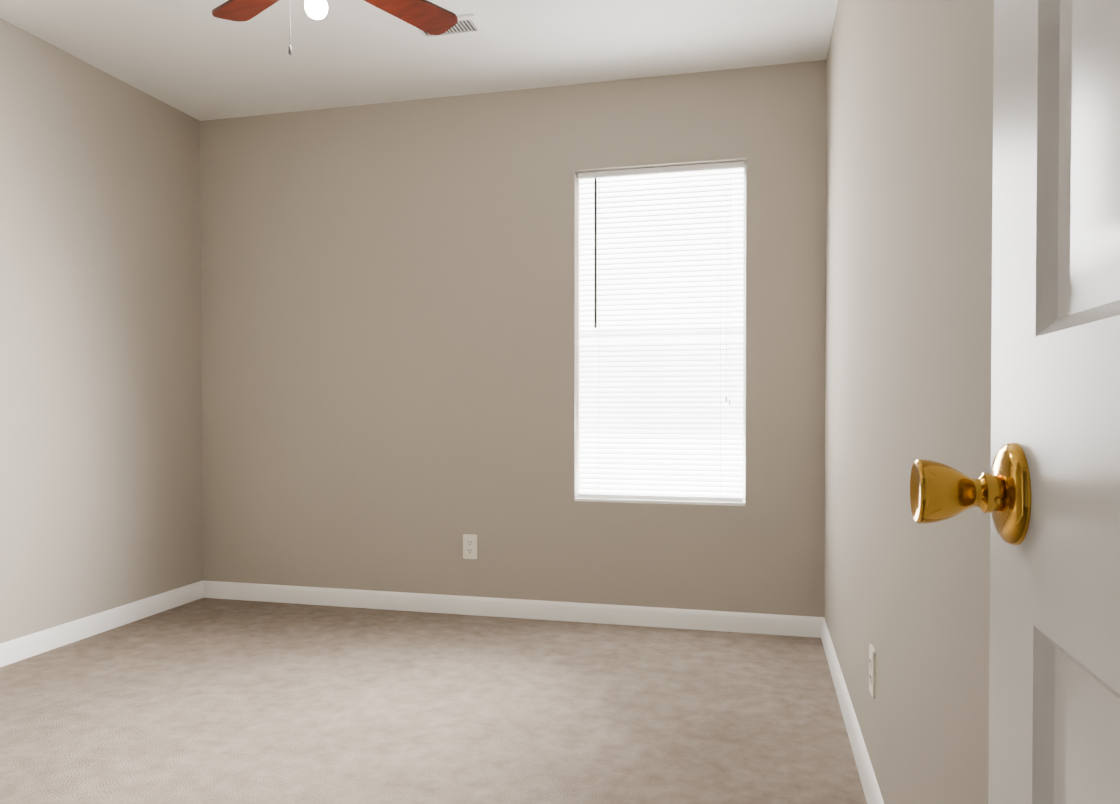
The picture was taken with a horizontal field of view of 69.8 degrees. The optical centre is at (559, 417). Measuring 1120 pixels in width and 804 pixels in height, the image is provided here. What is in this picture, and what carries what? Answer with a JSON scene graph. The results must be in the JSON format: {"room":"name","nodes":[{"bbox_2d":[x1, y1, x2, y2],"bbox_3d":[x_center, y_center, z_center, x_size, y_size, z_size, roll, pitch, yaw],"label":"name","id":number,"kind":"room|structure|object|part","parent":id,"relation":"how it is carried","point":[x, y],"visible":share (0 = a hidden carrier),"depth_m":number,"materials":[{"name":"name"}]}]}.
{"room":"empty bedroom","nodes":[
{"label":"empty bedroom","id":0,"kind":"room"},
{"bbox_2d":[0,18,202,643],"bbox_3d":[-2.370,-0.273,2.276,0.150,2.440,3.840,0,1,14],"label":"wall","id":1,"kind":"structure","parent":0,"point":[100,381],"depth_m":3.45,"materials":[{"name":"beige paint"}]},
{"bbox_2d":[0,580,203,666],"bbox_3d":[-2.170,0.899,2.764,0.014,0.085,2.765,0,1,14],"label":"baseboard","id":2,"kind":"structure","parent":1,"relation":"attached to","point":[26,646],"depth_m":3.44,"materials":[{"name":"white wood"}]},
{"bbox_2d":[0,0,837,120],"bbox_3d":[-0.661,-1.529,1.208,3.969,0.100,5.370,0,1,14],"label":"ceiling","id":3,"kind":"structure","parent":0,"point":[197,60],"depth_m":3.25,"materials":[{"name":"white paint"}]},
{"bbox_2d":[212,0,457,54],"bbox_3d":[-0.660,-1.235,2.172,0.740,0.510,0.740,0,1,-5],"label":"ceiling fan","id":4,"kind":"object","parent":3,"relation":"hanging from","point":[426,16],"visible":1,"depth_m":2.42,"materials":[{"name":"brown wood"}]},
{"bbox_3d":[-0.660,-1.120,2.173,0.060,0.079,0.060,0,1,14],"label":"bulb","id":5,"kind":"part","parent":4,"relation":"part of","materials":[{"name":"white glass"}]},
{"bbox_2d":[407,14,486,40],"bbox_3d":[-0.433,-1.498,3.089,0.270,0.010,0.140,0,1,14],"label":"ceiling vent","id":6,"kind":"object","parent":3,"relation":"in","point":[470,24],"visible":0.62,"depth_m":3.10,"materials":[{"name":"white metal"}]},
{"bbox_2d":[0,598,866,803],"bbox_3d":[-0.661,0.991,1.240,3.969,0.060,5.370,0,1,14],"label":"floor","id":7,"kind":"structure","parent":0,"point":[213,701],"depth_m":2.55,"materials":[{"name":"carpet"}]},
{"bbox_2d":[200,60,826,616],"bbox_3d":[-0.341,-0.292,3.833,3.350,2.440,0.150,0,1,14],"label":"wall","id":8,"kind":"structure","parent":0,"point":[390,346],"depth_m":3.77,"materials":[{"name":"beige paint"}]},
{"bbox_2d":[463,534,476,558],"bbox_3d":[-0.423,0.609,3.783,0.070,0.115,0.008,0,1,14],"label":"electrical outlet","id":9,"kind":"object","parent":8,"relation":"attached to","point":[469,546],"visible":1,"depth_m":3.78,"materials":[{"name":"white plastic"}]},
{"bbox_2d":[204,581,815,636],"bbox_3d":[-0.371,0.886,3.770,3.030,0.085,0.014,0,1,14],"label":"baseboard","id":10,"kind":"structure","parent":8,"relation":"attached to","point":[725,621],"depth_m":3.71,"materials":[{"name":"white wood"}]},
{"bbox_2d":[575,164,745,505],"bbox_3d":[0.451,-0.370,3.631,0.759,1.504,0.134,0,1,14],"label":"window unit","id":11,"kind":"structure","parent":8,"relation":"in","point":[725,503],"depth_m":3.58,"materials":[{"name":"white plastic"}]},
{"bbox_2d":[578,161,744,501],"bbox_3d":[0.444,-0.375,3.600,0.743,1.487,0.043,0,1,14],"label":"window blind","id":12,"kind":"object","parent":11,"relation":"attached to","point":[657,444],"visible":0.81,"depth_m":3.60,"materials":[{"name":"white plastic"}]},
{"bbox_2d":[824,0,993,803],"bbox_3d":[0.756,-0.264,1.588,0.150,2.440,3.690,0,1,14],"label":"wall","id":13,"kind":"structure","parent":0,"point":[909,179],"depth_m":1.52,"materials":[{"name":"beige paint"}]},
{"bbox_2d":[816,617,883,803],"bbox_3d":[0.676,0.913,1.622,0.014,0.085,3.690,0,1,14],"label":"baseboard","id":14,"kind":"structure","parent":13,"relation":"attached to","point":[870,786],"depth_m":2.34,"materials":[{"name":"white wood"}]},
{"bbox_2d":[869,644,875,697],"bbox_3d":[0.767,0.623,1.977,0.008,0.115,0.070,0,1,14],"label":"electrical outlet","id":15,"kind":"object","parent":13,"relation":"attached to","point":[872,670],"visible":1,"depth_m":1.95,"materials":[{"name":"white plastic"}]},
{"bbox_3d":[-1.178,-0.245,0.100,3.200,2.440,0.120,0,1,14],"label":"wall","id":16,"kind":"structure","parent":0,"visible":0},
{"bbox_2d":[988,0,1119,803],"bbox_3d":[0.244,-0.049,0.224,0.042,2.020,0.762,0,1,14],"label":"door","id":17,"kind":"structure","parent":16,"relation":"in","point":[1054,688],"depth_m":0.48,"materials":[{"name":"white paint"}]},
{"bbox_2d":[910,442,1030,544],"bbox_3d":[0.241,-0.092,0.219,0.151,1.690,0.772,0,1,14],"label":"door knob","id":18,"kind":"object","parent":17,"relation":"attached to","point":[1001,492],"depth_m":0.53,"materials":[{"name":"gold metal"}]}
]}

